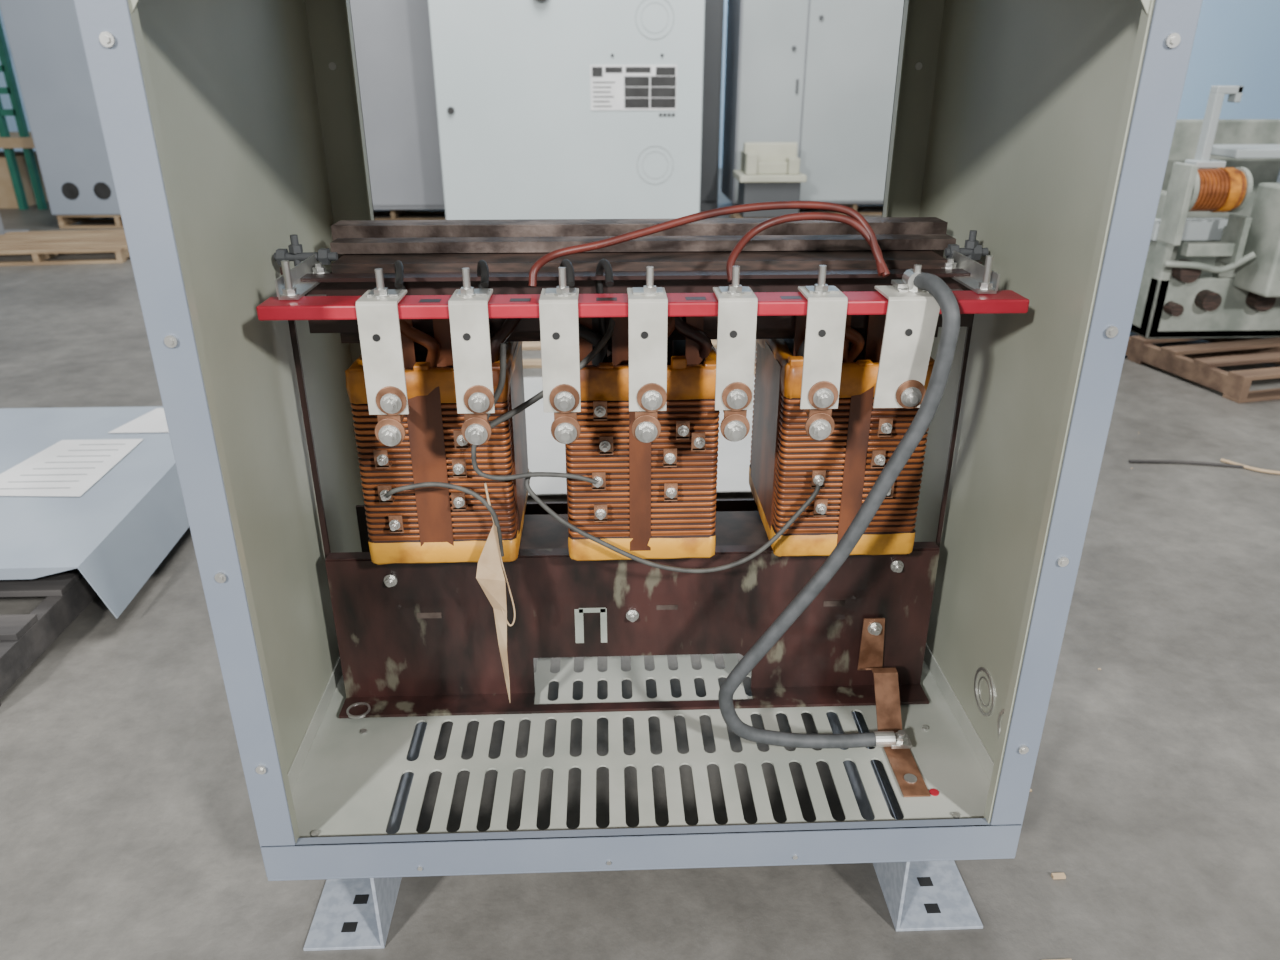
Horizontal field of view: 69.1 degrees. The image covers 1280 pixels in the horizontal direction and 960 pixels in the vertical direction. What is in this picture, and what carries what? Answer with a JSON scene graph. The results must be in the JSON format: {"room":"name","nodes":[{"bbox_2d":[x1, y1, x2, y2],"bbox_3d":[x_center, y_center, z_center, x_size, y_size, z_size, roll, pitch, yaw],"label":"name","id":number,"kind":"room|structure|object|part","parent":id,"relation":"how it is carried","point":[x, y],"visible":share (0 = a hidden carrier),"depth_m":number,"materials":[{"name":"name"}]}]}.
{"room":"electrical equipment warehouse","nodes":[
{"label":"electrical equipment warehouse","id":0,"kind":"room"},
{"bbox_2d":[0,168,1279,959],"bbox_3d":[-0.115,-0.395,4.331,32.000,0.100,22.000,-1,24,-2],"label":"floor","id":1,"kind":"structure","parent":0,"point":[128,831],"depth_m":1.92,"materials":[{"name":"concrete"}]},
{"bbox_2d":[0,216,28,234],"bbox_3d":[-5.561,-2.134,7.600,0.600,0.420,0.800,-1,24,-2],"label":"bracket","id":2,"kind":"object","parent":1,"relation":"on","point":[2,231],"visible":0.14,"depth_m":7.69,"materials":[{"name":"grey metal"}]},
{"bbox_2d":[0,20,47,209],"bbox_3d":[-7.558,-4.780,9.143,3.600,4.000,1.020,-1,24,-2],"label":"storage rack","id":3,"kind":"object","parent":1,"relation":"on","point":[22,186],"visible":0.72,"depth_m":9.42,"materials":[{"name":"painted steel"},{"name":"wood"},{"name":"cardboard"}]},
{"bbox_2d":[0,568,97,705],"bbox_3d":[-2.306,0.251,2.610,1.620,0.120,1.300,-1,24,-2],"label":"wooden pallet","id":4,"kind":"object","parent":1,"relation":"on","point":[23,637],"visible":0.22,"depth_m":2.35,"materials":[{"name":"wood"}]},
{"bbox_2d":[0,406,188,618],"bbox_3d":[-2.167,0.053,2.897,1.585,0.161,1.245,-1,24,-2],"label":"sheet metal cover","id":5,"kind":"object","parent":4,"relation":"on","point":[96,491],"visible":0.89,"depth_m":2.76,"materials":[{"name":"metal"}]},
{"bbox_2d":[0,444,124,488],"bbox_3d":[-1.812,-0.046,2.923,0.220,0.001,0.355,-1,24,-2],"label":"print","id":6,"kind":"object","parent":5,"relation":"on","point":[60,466],"depth_m":2.92},
{"bbox_2d":[0,229,129,265],"bbox_3d":[-4.546,-1.841,7.335,1.200,0.100,1.000,-3,24,-7],"label":"wooden pallet","id":7,"kind":"object","parent":1,"relation":"on","point":[42,245],"visible":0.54,"depth_m":7.13,"materials":[{"name":"brown wood"}]},
{"bbox_2d":[57,215,123,228],"bbox_3d":[-4.770,-2.521,8.841,1.050,0.118,0.850,-1,24,-2],"label":"wooden pallet","id":8,"kind":"object","parent":1,"relation":"on","point":[64,221],"visible":0.2,"depth_m":8.47,"materials":[{"name":"brown wood"}]},
{"bbox_2d":[0,0,120,214],"bbox_3d":[-4.770,-3.800,8.270,1.120,2.680,0.885,-1,24,-2],"label":"tall cabinet","id":9,"kind":"object","parent":8,"relation":"on","point":[44,36],"visible":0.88,"depth_m":8.03,"materials":[{"name":"grey metal"}]},
{"bbox_2d":[374,209,445,219],"bbox_3d":[-2.379,-2.738,9.328,1.200,0.118,1.000,-1,24,-2],"label":"wooden pallet","id":10,"kind":"object","parent":1,"relation":"on","point":[394,213],"visible":0.07,"depth_m":8.96,"materials":[{"name":"brown wood"}]},
{"bbox_2d":[350,0,444,209],"bbox_3d":[-2.381,-3.851,8.630,1.280,2.480,0.970,-1,24,-2],"label":"tall cabinet","id":11,"kind":"object","parent":10,"relation":"on","point":[392,38],"visible":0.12,"depth_m":8.32,"materials":[{"name":"grey metal"}]},
{"bbox_2d":[74,0,1202,950],"bbox_3d":[-0.005,-0.078,1.646,1.209,1.504,0.850,-1,24,-2],"label":"enclosure","id":12,"kind":"object","parent":1,"relation":"on","point":[232,130],"visible":0.77,"depth_m":1.50,"materials":[{"name":"grey metal"}]},
{"bbox_3d":[-0.606,-0.146,1.595,0.003,1.330,0.840,-1,24,-2],"label":"panel","id":13,"kind":"part","parent":12,"relation":"part of","materials":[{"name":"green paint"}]},
{"bbox_3d":[0.010,0.589,1.501,1.205,0.072,0.036,-1,24,-2],"label":"rail","id":14,"kind":"part","parent":12,"relation":"part of","materials":[{"name":"grey metal"}]},
{"bbox_2d":[256,201,1028,796],"bbox_3d":[-0.004,-0.003,1.622,1.180,0.936,0.575,-1,24,-2],"label":"transformer","id":15,"kind":"object","parent":12,"relation":"on","point":[821,582],"visible":1,"depth_m":1.56,"materials":[{"name":"metal"}]},
{"bbox_2d":[476,483,515,701],"bbox_3d":[-0.243,0.204,1.588,0.061,0.435,0.029,5,24,10],"label":"paper tag","id":16,"kind":"object","parent":15,"relation":"hanging from","point":[490,576],"visible":1,"depth_m":1.56,"materials":[{"name":"beige paper"}]},
{"bbox_2d":[373,401,894,532],"bbox_3d":[-0.002,-0.021,1.527,0.858,0.228,0.030,-1,24,-2],"label":"tap","id":17,"kind":"object","parent":15,"relation":"on","point":[618,482],"depth_m":1.54,"materials":[{"name":"silver metal"}]},
{"bbox_3d":[0.011,-0.406,1.599,1.060,0.018,0.050,-1,24,-2],"label":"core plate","id":18,"kind":"part","parent":15,"relation":"part of","materials":[{"name":"metal"}]},
{"bbox_3d":[0.595,-0.165,1.637,0.003,1.330,0.840,-1,24,-2],"label":"panel","id":19,"kind":"part","parent":12,"relation":"part of","materials":[{"name":"green paint"}]},
{"bbox_2d":[522,340,755,373],"bbox_3d":[-0.106,-0.385,4.062,1.300,0.100,1.900,-1,24,-2],"label":"wooden pallet","id":20,"kind":"object","parent":1,"relation":"on","point":[527,345],"visible":0.02,"depth_m":4.54,"materials":[{"name":"brown wood"}]},
{"bbox_2d":[524,377,754,494],"bbox_3d":[-0.084,-0.206,3.530,1.440,0.004,1.220,-1,24,-2],"label":"metal panel","id":21,"kind":"object","parent":20,"relation":"on","point":[545,454],"visible":0.02,"depth_m":3.25,"materials":[{"name":"white metal"}]},
{"bbox_2d":[700,0,723,210],"bbox_3d":[0.624,-4.078,9.287,0.300,2.600,0.815,-1,24,-2],"label":"tall cabinet","id":22,"kind":"object","parent":1,"relation":"on","point":[714,9],"visible":0.44,"depth_m":9.03,"materials":[{"name":"grey metal"}]},
{"bbox_2d":[730,212,799,217],"bbox_3d":[1.201,-2.430,8.684,0.660,0.080,0.500,-1,24,-2],"label":"wooden pallet","id":23,"kind":"object","parent":1,"relation":"on","point":[736,215],"visible":0.13,"depth_m":8.67,"materials":[{"name":"brown wood"}]},
{"bbox_2d":[733,142,806,217],"bbox_3d":[1.181,-2.761,8.536,0.600,0.635,0.500,-1,24,-2],"label":"metal box","id":24,"kind":"object","parent":23,"relation":"on","point":[769,171],"visible":0.97,"depth_m":8.38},
{"bbox_2d":[735,204,882,214],"bbox_3d":[2.110,-2.889,9.668,2.200,0.118,1.000,-1,24,-2],"label":"wooden pallet","id":25,"kind":"object","parent":1,"relation":"on","point":[853,206],"visible":0.06,"depth_m":9.27,"materials":[{"name":"brown wood"}]},
{"bbox_2d":[721,0,903,203],"bbox_3d":[2.075,-4.028,9.028,2.380,2.480,1.040,-1,24,-2],"label":"tall cabinet","id":26,"kind":"object","parent":25,"relation":"on","point":[819,76],"visible":0.6,"depth_m":8.65,"materials":[{"name":"grey metal"}]},
{"bbox_2d":[1030,432,1279,959],"bbox_3d":[1.578,0.294,2.642,1.923,0.014,2.379,-1,24,-2],"label":"debris","id":27,"kind":"object","parent":1,"relation":"on","point":[1232,464],"visible":0.98,"depth_m":3.43,"materials":[{"name":"black rubber cable insulation"},{"name":"cardboard"},{"name":"light wood"}]},
{"bbox_3d":[2.249,-0.043,3.401,0.224,0.014,0.044,17,29,34],"label":"cord","id":28,"kind":"part","parent":27,"relation":"part of","materials":[{"name":"fabric"}]},
{"bbox_2d":[1125,331,1279,402],"bbox_3d":[3.067,-0.708,4.764,1.250,0.120,1.300,-6,25,-13],"label":"wooden pallet","id":29,"kind":"object","parent":1,"relation":"on","point":[1197,363],"visible":0.5,"depth_m":4.35,"materials":[{"name":"brown wood"}]},
{"bbox_2d":[1131,85,1279,338],"bbox_3d":[2.896,-1.296,4.522,0.940,1.150,0.950,-1,24,-2],"label":"mechanism","id":30,"kind":"object","parent":29,"relation":"on","point":[1212,267],"visible":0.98,"depth_m":4.45,"materials":[{"name":"white metal"}]},
{"bbox_3d":[2.915,-1.393,4.508,0.900,0.420,0.300,-1,24,-2],"label":"plate","id":31,"kind":"part","parent":30,"relation":"part of","materials":[{"name":"grey metal"}]},
{"bbox_3d":[-0.595,-2.399,8.567,2.100,0.118,1.100,-1,24,-2],"label":"wooden pallet","id":32,"kind":"object","parent":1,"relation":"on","visible":0},
{"bbox_2d":[428,0,704,219],"bbox_3d":[-0.585,-3.503,7.847,2.175,2.480,0.920,-1,24,-2],"label":"tall cabinet","id":33,"kind":"object","parent":32,"relation":"on","point":[547,109],"visible":0.95,"depth_m":7.61,"materials":[{"name":"white metal"}]},
{"bbox_2d":[592,67,675,107],"bbox_3d":[-0.047,-3.192,7.567,0.680,0.310,0.002,-1,24,-2],"label":"print","id":34,"kind":"object","parent":33,"relation":"attached to","point":[612,87],"depth_m":7.57,"materials":[{"name":"white paper"}]},
{"bbox_2d":[0,0,1279,167],"bbox_3d":[-0.503,-7.285,12.312,32.000,6.000,0.200,-1,24,-2],"label":"wall","id":35,"kind":"structure","parent":0,"point":[1237,42],"depth_m":13.14,"materials":[{"name":"blue paint"}]}
]}

